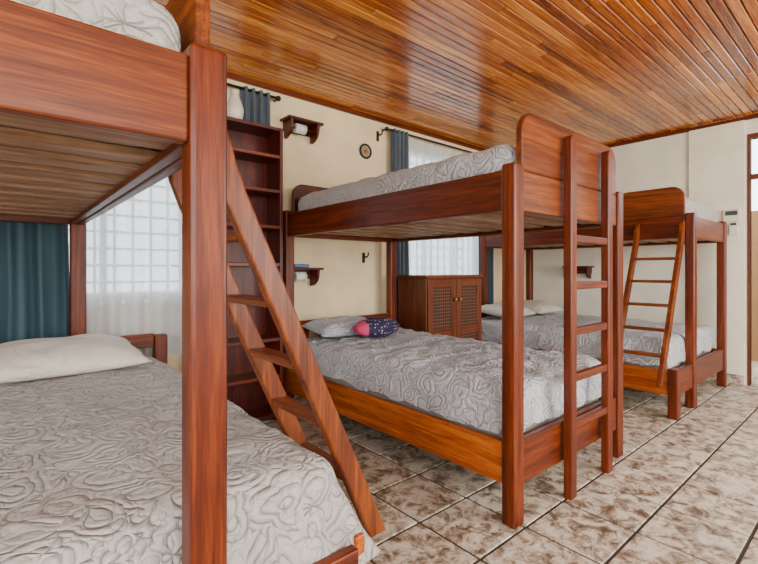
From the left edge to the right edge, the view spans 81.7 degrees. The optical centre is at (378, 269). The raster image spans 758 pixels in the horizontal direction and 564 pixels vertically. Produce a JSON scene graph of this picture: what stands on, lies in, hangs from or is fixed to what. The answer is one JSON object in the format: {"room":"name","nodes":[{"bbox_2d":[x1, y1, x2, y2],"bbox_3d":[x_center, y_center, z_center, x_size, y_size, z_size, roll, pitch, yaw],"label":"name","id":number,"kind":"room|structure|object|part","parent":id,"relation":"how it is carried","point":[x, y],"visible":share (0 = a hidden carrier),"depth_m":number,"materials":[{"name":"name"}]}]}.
{"room":"dormitory","nodes":[
{"label":"dormitory","id":0,"kind":"room"},
{"bbox_2d":[168,78,525,372],"bbox_3d":[-1.000,-0.220,3.650,8.320,2.740,0.150,0,0,-41],"label":"wall","id":1,"kind":"structure","parent":0,"point":[346,285],"depth_m":4.07,"materials":[{"name":"beige paint"}]},
{"bbox_2d":[100,299,169,304],"bbox_3d":[-1.655,0.215,3.077,1.480,0.030,0.170,0,0,-41],"label":"sill","id":2,"kind":"structure","parent":1,"relation":"attached to","point":[145,300],"depth_m":2.93,"materials":[{"name":"white paint"}]},
{"bbox_2d":[0,83,280,356],"bbox_3d":[-1.564,-0.366,2.994,1.954,2.132,0.114,0,0,-41],"label":"window curtain","id":3,"kind":"object","parent":1,"relation":"attached to","point":[134,248],"visible":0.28,"depth_m":2.85,"materials":[{"name":"white fabric"}]},
{"bbox_3d":[-2.057,-0.365,2.550,0.427,2.130,0.078,0,0,-40],"label":"panel","id":4,"kind":"part","parent":3,"relation":"part of","materials":[{"name":"teal fabric"}]},
{"bbox_3d":[-1.553,-1.410,2.981,1.910,0.022,0.022,0,0,-40],"label":"rod","id":5,"kind":"part","parent":3,"relation":"part of","materials":[{"name":"black metal"}]},
{"bbox_3d":[-0.977,-0.365,3.470,0.264,2.130,0.070,0,0,-40],"label":"panel","id":6,"kind":"part","parent":3,"relation":"part of","materials":[{"name":"fabric"}]},
{"bbox_2d":[294,394,307,401],"bbox_3d":[-0.947,1.100,3.588,8.020,0.100,0.014,0,0,-41],"label":"baseboard","id":7,"kind":"structure","parent":1,"relation":"attached to","point":[298,398],"depth_m":3.80,"materials":[{"name":"stone"}]},
{"bbox_2d":[280,114,323,143],"bbox_3d":[-0.656,-1.190,3.740,0.340,0.160,0.159,0,0,-41],"label":"wall shelf","id":8,"kind":"object","parent":1,"relation":"attached to","point":[293,124],"visible":1,"depth_m":3.69,"materials":[{"name":"brown wood"}]},
{"bbox_2d":[294,268,323,285],"bbox_3d":[-0.656,0.060,3.740,0.340,0.160,0.159,0,0,-41],"label":"wall shelf","id":9,"kind":"object","parent":1,"relation":"attached to","point":[300,274],"visible":0.59,"depth_m":3.77,"materials":[{"name":"brown wood"}]},
{"bbox_2d":[294,264,308,267],"bbox_3d":[-0.672,-0.035,3.713,0.140,0.029,0.100,0,0,-41],"label":"folded washcloth","id":10,"kind":"object","parent":9,"relation":"on","point":[295,265],"visible":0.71,"depth_m":3.68,"materials":[{"name":"blue fabric"}]},
{"bbox_2d":[227,71,486,150],"bbox_3d":[-0.940,-1.506,3.580,8.020,0.043,0.035,0,0,-41],"label":"trim","id":11,"kind":"structure","parent":1,"relation":"attached to","point":[232,76],"depth_m":4.05,"materials":[{"name":"brown wood"}]},
{"bbox_2d":[359,143,371,158],"bbox_3d":[-0.131,-1.160,4.279,0.152,0.152,0.022,0,0,-41],"label":"wall plaque","id":12,"kind":"object","parent":1,"relation":"attached to","point":[365,150],"visible":1,"depth_m":4.27,"materials":[{"name":"black metal"}]},
{"bbox_2d":[362,252,368,262],"bbox_3d":[-0.125,-0.121,4.242,0.030,0.101,0.087,0,0,-41],"label":"coat hook","id":13,"kind":"object","parent":1,"relation":"attached to","point":[363,254],"visible":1,"depth_m":4.26,"materials":[{"name":"black metal"}]},
{"bbox_2d":[376,129,382,141],"bbox_3d":[0.012,-1.341,4.359,0.030,0.101,0.087,0,0,-41],"label":"coat hook","id":14,"kind":"object","parent":1,"relation":"attached to","point":[377,132],"visible":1,"depth_m":4.38,"materials":[{"name":"black metal"}]},
{"bbox_3d":[-0.013,-1.340,4.388,0.030,0.100,0.010,0,0,-40],"label":"plate","id":15,"kind":"part","parent":14,"relation":"part of","materials":[{"name":"black metal"}]},
{"bbox_2d":[381,127,493,321],"bbox_3d":[0.770,-0.316,4.988,1.894,2.232,0.114,0,0,-41],"label":"window curtain","id":16,"kind":"object","parent":1,"relation":"attached to","point":[460,256],"visible":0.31,"depth_m":4.82,"materials":[{"name":"white fabric"}]},
{"bbox_3d":[0.213,-0.315,4.488,0.237,2.230,0.078,0,0,-40],"label":"panel","id":17,"kind":"part","parent":16,"relation":"part of","materials":[{"name":"fabric"}]},
{"bbox_3d":[0.782,-1.410,4.974,1.850,0.022,0.022,0,0,-40],"label":"rod","id":18,"kind":"part","parent":16,"relation":"part of","materials":[{"name":"black metal"}]},
{"bbox_3d":[1.327,-0.315,5.438,0.284,2.230,0.070,0,0,-40],"label":"panel","id":19,"kind":"part","parent":16,"relation":"part of","materials":[{"name":"blue fabric"}]},
{"bbox_2d":[153,0,757,148],"bbox_3d":[0.785,-1.540,1.560,8.018,0.020,5.348,0,0,-40],"label":"ceiling","id":20,"kind":"structure","parent":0,"point":[467,71],"depth_m":3.18,"materials":[{"name":"brown wood"}]},
{"bbox_2d":[262,380,757,563],"bbox_3d":[0.786,1.160,1.559,8.020,0.020,5.350,0,0,-41],"label":"floor","id":21,"kind":"structure","parent":0,"point":[731,473],"depth_m":2.22,"materials":[{"name":"tile"}]},
{"bbox_2d":[0,0,385,563],"bbox_3d":[-1.254,0.217,1.671,1.702,1.865,2.270,0,0,-41],"label":"bunk bed","id":22,"kind":"object","parent":21,"relation":"on","point":[59,74],"visible":0.74,"depth_m":0.95,"materials":[{"name":"brown wood"}]},
{"bbox_3d":[-2.203,-0.363,2.314,0.935,0.186,0.035,0,0,-40],"label":"rail","id":23,"kind":"part","parent":22,"relation":"part of","materials":[{"name":"brown wood"}]},
{"bbox_3d":[-1.814,0.335,2.639,0.080,1.630,0.070,0,0,-40],"label":"post","id":24,"kind":"part","parent":22,"relation":"part of","materials":[{"name":"brown wood"}]},
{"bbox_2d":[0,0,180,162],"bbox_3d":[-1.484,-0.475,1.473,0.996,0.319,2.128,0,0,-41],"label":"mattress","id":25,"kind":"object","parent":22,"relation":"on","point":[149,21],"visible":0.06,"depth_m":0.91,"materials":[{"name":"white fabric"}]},
{"bbox_3d":[-0.767,-0.363,0.633,0.935,0.186,0.035,0,0,-40],"label":"rail","id":26,"kind":"part","parent":22,"relation":"part of","materials":[{"name":"brown wood"}]},
{"bbox_3d":[-1.091,-0.363,1.810,0.035,0.186,2.130,0,0,-40],"label":"rail","id":27,"kind":"part","parent":22,"relation":"part of","materials":[{"name":"brown wood"}]},
{"bbox_3d":[-2.025,0.465,2.456,1.390,0.090,0.035,0,0,-40],"label":"headboard rail","id":28,"kind":"part","parent":22,"relation":"part of","materials":[{"name":"brown wood"}]},
{"bbox_3d":[-1.468,0.790,2.935,0.080,0.720,0.070,0,0,-40],"label":"short post","id":29,"kind":"part","parent":22,"relation":"part of","materials":[{"name":"brown wood"}]},
{"bbox_2d":[0,356,379,563],"bbox_3d":[-1.298,0.704,1.602,1.760,0.368,2.207,0,0,-41],"label":"mattress","id":30,"kind":"object","parent":22,"relation":"on","point":[91,463],"visible":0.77,"depth_m":1.19,"materials":[{"name":"white fabric"}]},
{"bbox_2d":[0,334,152,383],"bbox_3d":[-1.690,0.449,2.318,0.795,0.171,0.521,0,0,-41],"label":"pillow","id":31,"kind":"object","parent":30,"relation":"on","point":[37,358],"visible":1,"depth_m":2.20,"materials":[{"name":"fabric"}]},
{"bbox_3d":[-0.385,0.335,0.967,0.080,1.630,0.070,0,0,-40],"label":"post","id":32,"kind":"part","parent":22,"relation":"part of","materials":[{"name":"brown wood"}]},
{"bbox_3d":[-0.434,0.235,1.556,0.603,1.290,0.035,0,0,-40],"label":"ladder rail","id":33,"kind":"part","parent":22,"relation":"part of","materials":[{"name":"brown wood"}]},
{"bbox_3d":[-0.213,0.235,1.297,0.603,1.290,0.035,0,0,-40],"label":"ladder rail","id":34,"kind":"part","parent":22,"relation":"part of","materials":[{"name":"brown wood"}]},
{"bbox_3d":[-0.594,0.875,0.780,1.390,0.200,0.035,0,0,-40],"label":"rail","id":35,"kind":"part","parent":22,"relation":"part of","materials":[{"name":"brown wood"}]},
{"bbox_3d":[-0.745,0.880,2.105,0.035,0.190,2.130,0,0,-40],"label":"rail","id":36,"kind":"part","parent":22,"relation":"part of","materials":[{"name":"brown wood"}]},
{"bbox_2d":[227,116,282,420],"bbox_3d":[-1.014,0.040,3.220,0.560,2.220,0.235,0,0,-41],"label":"bookshelf","id":37,"kind":"object","parent":21,"relation":"on","point":[257,147],"visible":0.4,"depth_m":3.33,"materials":[{"name":"brown wood"}]},
{"bbox_2d":[227,89,243,118],"bbox_3d":[-1.048,-1.188,3.182,0.130,0.235,0.130,0,0,-41],"label":"ceramic vase","id":38,"kind":"object","parent":37,"relation":"on","point":[235,109],"visible":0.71,"depth_m":3.14,"materials":[{"name":"white ceramic"}]},
{"bbox_3d":[-1.012,-1.058,3.217,0.510,0.025,0.219,0,0,-40],"label":"shelf","id":39,"kind":"part","parent":37,"relation":"part of","materials":[{"name":"brown wood"}]},
{"bbox_3d":[-1.012,-0.320,3.217,0.510,0.025,0.219,0,0,-40],"label":"shelf","id":40,"kind":"part","parent":37,"relation":"part of","materials":[{"name":"brown wood"}]},
{"bbox_3d":[-1.012,-0.040,3.217,0.510,0.025,0.219,0,0,-40],"label":"shelf","id":41,"kind":"part","parent":37,"relation":"part of","materials":[{"name":"brown wood"}]},
{"bbox_3d":[-1.012,0.520,3.217,0.510,0.025,0.219,0,0,-40],"label":"shelf","id":42,"kind":"part","parent":37,"relation":"part of","materials":[{"name":"brown wood"}]},
{"bbox_3d":[-1.012,0.800,3.217,0.510,0.025,0.219,0,0,-40],"label":"shelf","id":43,"kind":"part","parent":37,"relation":"part of","materials":[{"name":"brown wood"}]},
{"bbox_3d":[-1.012,-0.850,3.217,0.510,0.025,0.219,0,0,-40],"label":"shelf","id":44,"kind":"part","parent":37,"relation":"part of","materials":[{"name":"brown wood"}]},
{"bbox_3d":[-1.012,1.090,3.217,0.510,0.025,0.219,0,0,-40],"label":"shelf","id":45,"kind":"part","parent":37,"relation":"part of","materials":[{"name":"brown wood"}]},
{"bbox_3d":[-1.012,-0.590,3.217,0.510,0.025,0.219,0,0,-40],"label":"shelf","id":46,"kind":"part","parent":37,"relation":"part of","materials":[{"name":"brown wood"}]},
{"bbox_2d":[397,274,483,340],"bbox_3d":[0.651,0.600,4.477,0.865,1.100,0.437,0,0,-41],"label":"base cabinet","id":47,"kind":"object","parent":21,"relation":"on","point":[450,305],"visible":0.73,"depth_m":4.27,"materials":[{"name":"wood"}]},
{"bbox_3d":[0.602,0.575,4.218,0.254,0.830,0.005,0,0,-40],"label":"door","id":48,"kind":"part","parent":47,"relation":"part of","materials":[{"name":"brown wood"}]},
{"bbox_3d":[0.915,0.575,4.485,0.254,0.830,0.005,0,0,-40],"label":"door","id":49,"kind":"part","parent":47,"relation":"part of","materials":[{"name":"brown wood"}]},
{"bbox_2d":[283,114,622,528],"bbox_3d":[0.379,0.207,3.121,1.210,1.885,2.185,0,0,-41],"label":"bunk bed","id":50,"kind":"object","parent":21,"relation":"on","point":[558,173],"visible":0.77,"depth_m":2.29,"materials":[{"name":"brown wood"}]},
{"bbox_3d":[-0.738,0.335,3.558,0.080,1.630,0.070,0,0,-40],"label":"post","id":51,"kind":"part","parent":50,"relation":"part of","materials":[{"name":"brown wood"}]},
{"bbox_3d":[-0.308,-0.583,3.925,1.050,0.254,0.030,0,0,-40],"label":"headboard","id":52,"kind":"part","parent":50,"relation":"part of","materials":[{"name":"brown wood"}]},
{"bbox_3d":[-0.312,-0.363,3.929,1.050,0.186,0.035,0,0,-40],"label":"rail","id":53,"kind":"part","parent":50,"relation":"part of","materials":[{"name":"brown wood"}]},
{"bbox_3d":[-0.306,0.465,3.924,1.050,0.090,0.035,0,0,-40],"label":"headboard rail","id":54,"kind":"part","parent":50,"relation":"part of","materials":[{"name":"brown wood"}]},
{"bbox_3d":[0.121,0.335,4.292,0.080,1.630,0.070,0,0,-40],"label":"post","id":55,"kind":"part","parent":50,"relation":"part of","materials":[{"name":"brown wood"}]},
{"bbox_3d":[-0.074,-0.363,2.765,0.035,0.186,2.000,0,0,-40],"label":"rail","id":56,"kind":"part","parent":50,"relation":"part of","materials":[{"name":"brown wood"}]},
{"bbox_3d":[-0.074,0.880,2.765,0.035,0.190,2.000,0,0,-40],"label":"rail","id":57,"kind":"part","parent":50,"relation":"part of","materials":[{"name":"brown wood"}]},
{"bbox_2d":[298,144,562,221],"bbox_3d":[0.369,-0.482,3.134,1.105,0.332,2.003,0,0,-41],"label":"mattress","id":58,"kind":"object","parent":50,"relation":"on","point":[492,159],"visible":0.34,"depth_m":2.49,"materials":[{"name":"white fabric"}]},
{"bbox_2d":[307,327,600,438],"bbox_3d":[0.367,0.701,3.134,1.145,0.375,2.017,0,0,-41],"label":"mattress","id":59,"kind":"object","parent":50,"relation":"on","point":[452,379],"visible":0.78,"depth_m":2.56,"materials":[{"name":"white fabric"}]},
{"bbox_2d":[302,315,366,336],"bbox_3d":[-0.284,0.450,3.597,0.620,0.149,0.377,0,0,-38],"label":"pillow","id":60,"kind":"object","parent":59,"relation":"on","point":[339,326],"visible":0.73,"depth_m":3.44,"materials":[{"name":"white fabric"}]},
{"bbox_2d":[353,317,399,337],"bbox_3d":[-0.014,0.449,3.403,0.387,0.157,0.219,0,0,-41],"label":"pillow","id":61,"kind":"object","parent":59,"relation":"on","point":[376,327],"visible":1,"depth_m":3.32,"materials":[{"name":"blue fabric"}]},
{"bbox_3d":[0.802,-0.363,3.512,0.035,0.186,2.000,0,0,-40],"label":"rail","id":62,"kind":"part","parent":50,"relation":"part of","materials":[{"name":"brown wood"}]},
{"bbox_3d":[0.607,0.335,1.984,0.080,1.630,0.070,0,0,-40],"label":"post","id":63,"kind":"part","parent":50,"relation":"part of","materials":[{"name":"brown wood"}]},
{"bbox_3d":[1.040,-0.595,2.347,1.050,0.280,0.035,0,0,-40],"label":"footboard","id":64,"kind":"part","parent":50,"relation":"part of","materials":[{"name":"brown wood"}]},
{"bbox_3d":[1.040,-0.363,2.347,1.050,0.186,0.035,0,0,-40],"label":"rail","id":65,"kind":"part","parent":50,"relation":"part of","materials":[{"name":"brown wood"}]},
{"bbox_3d":[1.040,0.875,2.347,1.050,0.200,0.035,0,0,-40],"label":"rail","id":66,"kind":"part","parent":50,"relation":"part of","materials":[{"name":"brown wood"}]},
{"bbox_3d":[0.967,0.235,2.216,0.060,1.830,0.044,0,0,-40],"label":"ladder rail","id":67,"kind":"part","parent":50,"relation":"part of","materials":[{"name":"brown wood"}]},
{"bbox_3d":[1.302,0.235,2.502,0.060,1.830,0.044,0,0,-40],"label":"ladder rail","id":68,"kind":"part","parent":50,"relation":"part of","materials":[{"name":"brown wood"}]},
{"bbox_3d":[1.466,0.335,2.718,0.080,1.630,0.070,0,0,-40],"label":"post","id":69,"kind":"part","parent":50,"relation":"part of","materials":[{"name":"brown wood"}]},
{"bbox_2d":[480,187,726,419],"bbox_3d":[2.098,0.217,4.606,1.707,1.865,2.160,0,0,-41],"label":"bunk bed","id":70,"kind":"object","parent":21,"relation":"on","point":[659,216],"visible":0.54,"depth_m":3.79,"materials":[{"name":"brown wood"}]},
{"bbox_3d":[1.262,0.335,5.266,0.080,1.630,0.070,0,0,-40],"label":"post","id":71,"kind":"part","parent":70,"relation":"part of","materials":[{"name":"brown wood"}]},
{"bbox_3d":[2.038,0.335,5.929,0.080,1.630,0.070,0,0,-40],"label":"post","id":72,"kind":"part","parent":70,"relation":"part of","materials":[{"name":"brown wood"}]},
{"bbox_3d":[1.933,-0.363,4.465,0.035,0.186,2.020,0,0,-40],"label":"rail","id":73,"kind":"part","parent":70,"relation":"part of","materials":[{"name":"brown wood"}]},
{"bbox_2d":[481,313,715,369],"bbox_3d":[2.165,0.706,4.653,1.484,0.365,2.043,0,0,-41],"label":"mattress","id":74,"kind":"object","parent":70,"relation":"on","point":[545,331],"visible":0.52,"depth_m":4.09,"materials":[{"name":"white fabric"}]},
{"bbox_2d":[481,302,536,316],"bbox_3d":[1.444,0.448,5.008,0.620,0.161,0.437,0,0,-41],"label":"pillow","id":75,"kind":"object","parent":74,"relation":"on","point":[495,309],"visible":0.48,"depth_m":4.88,"materials":[{"name":"fabric"}]},
{"bbox_2d":[524,300,563,313],"bbox_3d":[1.953,0.451,5.443,0.620,0.153,0.437,0,0,-41],"label":"pillow","id":76,"kind":"object","parent":74,"relation":"on","point":[539,307],"visible":0.77,"depth_m":5.29,"materials":[{"name":"fabric"}]},
{"bbox_3d":[2.724,-0.363,5.141,0.035,0.186,2.020,0,0,-40],"label":"rail","id":77,"kind":"part","parent":70,"relation":"part of","materials":[{"name":"brown wood"}]},
{"bbox_3d":[2.107,0.235,3.746,0.603,1.290,0.035,0,0,-40],"label":"ladder rail","id":78,"kind":"part","parent":70,"relation":"part of","materials":[{"name":"brown wood"}]},
{"bbox_3d":[1.598,0.880,4.179,0.035,0.190,2.020,0,0,-40],"label":"rail","id":79,"kind":"part","parent":70,"relation":"part of","materials":[{"name":"brown wood"}]},
{"bbox_3d":[2.328,0.235,3.487,0.603,1.290,0.035,0,0,-40],"label":"ladder rail","id":80,"kind":"part","parent":70,"relation":"part of","materials":[{"name":"brown wood"}]},
{"bbox_3d":[2.285,0.958,3.392,0.080,0.385,0.070,0,0,-40],"label":"short post","id":81,"kind":"part","parent":70,"relation":"part of","materials":[{"name":"brown wood"}]},
{"bbox_3d":[2.619,0.335,3.677,0.080,1.630,0.070,0,0,-40],"label":"post","id":82,"kind":"part","parent":70,"relation":"part of","materials":[{"name":"brown wood"}]},
{"bbox_3d":[2.844,0.875,3.861,1.380,0.200,0.035,0,0,-40],"label":"rail","id":83,"kind":"part","parent":70,"relation":"part of","materials":[{"name":"brown wood"}]},
{"bbox_2d":[686,197,714,220],"bbox_3d":[2.336,-0.490,4.802,0.985,0.348,2.027,0,0,-41],"label":"mattress","id":84,"kind":"object","parent":70,"relation":"on","point":[705,211],"visible":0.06,"depth_m":4.00,"materials":[{"name":"white fabric"}]},
{"bbox_3d":[3.011,-0.363,4.004,0.940,0.186,0.035,0,0,-40],"label":"rail","id":85,"kind":"part","parent":70,"relation":"part of","materials":[{"name":"brown wood"}]},
{"bbox_3d":[3.395,0.335,4.340,0.080,1.630,0.070,0,0,-40],"label":"post","id":86,"kind":"part","parent":70,"relation":"part of","materials":[{"name":"brown wood"}]},
{"bbox_2d":[533,117,757,385],"bbox_3d":[3.858,-0.220,4.183,0.060,2.740,5.350,0,0,-41],"label":"wall","id":87,"kind":"structure","parent":0,"point":[663,162],"depth_m":5.07,"materials":[{"name":"white paint"}]},
{"bbox_2d":[562,266,593,278],"bbox_3d":[2.530,0.030,5.567,0.159,0.160,0.340,0,0,-41],"label":"wall shelf","id":88,"kind":"object","parent":87,"relation":"attached to","point":[587,270],"visible":0.49,"depth_m":5.48,"materials":[{"name":"brown wood"}]},
{"bbox_2d":[605,114,757,147],"bbox_3d":[3.833,-1.509,4.138,0.035,0.038,5.315,0,0,-41],"label":"trim","id":89,"kind":"structure","parent":87,"relation":"attached to","point":[754,116],"depth_m":4.75,"materials":[{"name":"brown wood"}]},
{"bbox_2d":[706,373,744,385],"bbox_3d":[2.849,1.100,5.260,0.015,0.100,2.400,0,0,-41],"label":"baseboard","id":90,"kind":"structure","parent":87,"relation":"attached to","point":[735,379],"depth_m":4.41,"materials":[{"name":"tile"}]},
{"bbox_2d":[747,132,757,385],"bbox_3d":[4.021,-0.100,3.984,0.070,2.500,1.035,0,0,-41],"label":"frame","id":91,"kind":"object","parent":87,"relation":"attached to","point":[752,136],"visible":1,"depth_m":4.35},
{"bbox_2d":[689,116,744,375],"bbox_3d":[3.493,-0.190,4.541,0.030,2.680,0.470,0,0,-41],"label":"wall","id":92,"kind":"structure","parent":0,"point":[716,153],"depth_m":4.48,"materials":[{"name":"white paint"}]},
{"bbox_2d":[723,209,740,234],"bbox_3d":[3.556,-0.480,4.418,0.033,0.260,0.140,0,0,-41],"label":"wall thermostat","id":93,"kind":"object","parent":92,"relation":"attached to","point":[731,215],"visible":0.91,"depth_m":4.40,"materials":[{"name":"white plastic"}]},
{"label":"outside","id":94,"kind":"structure","parent":0,"visible":0},
{"bbox_2d":[751,211,757,385],"bbox_3d":[4.618,0.225,4.602,1.640,1.950,4.000,0,0,-41],"label":"hallway","id":95,"kind":"object","parent":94,"point":[754,213],"visible":0.02,"depth_m":5.54,"materials":[{"name":"paint"}]}
]}

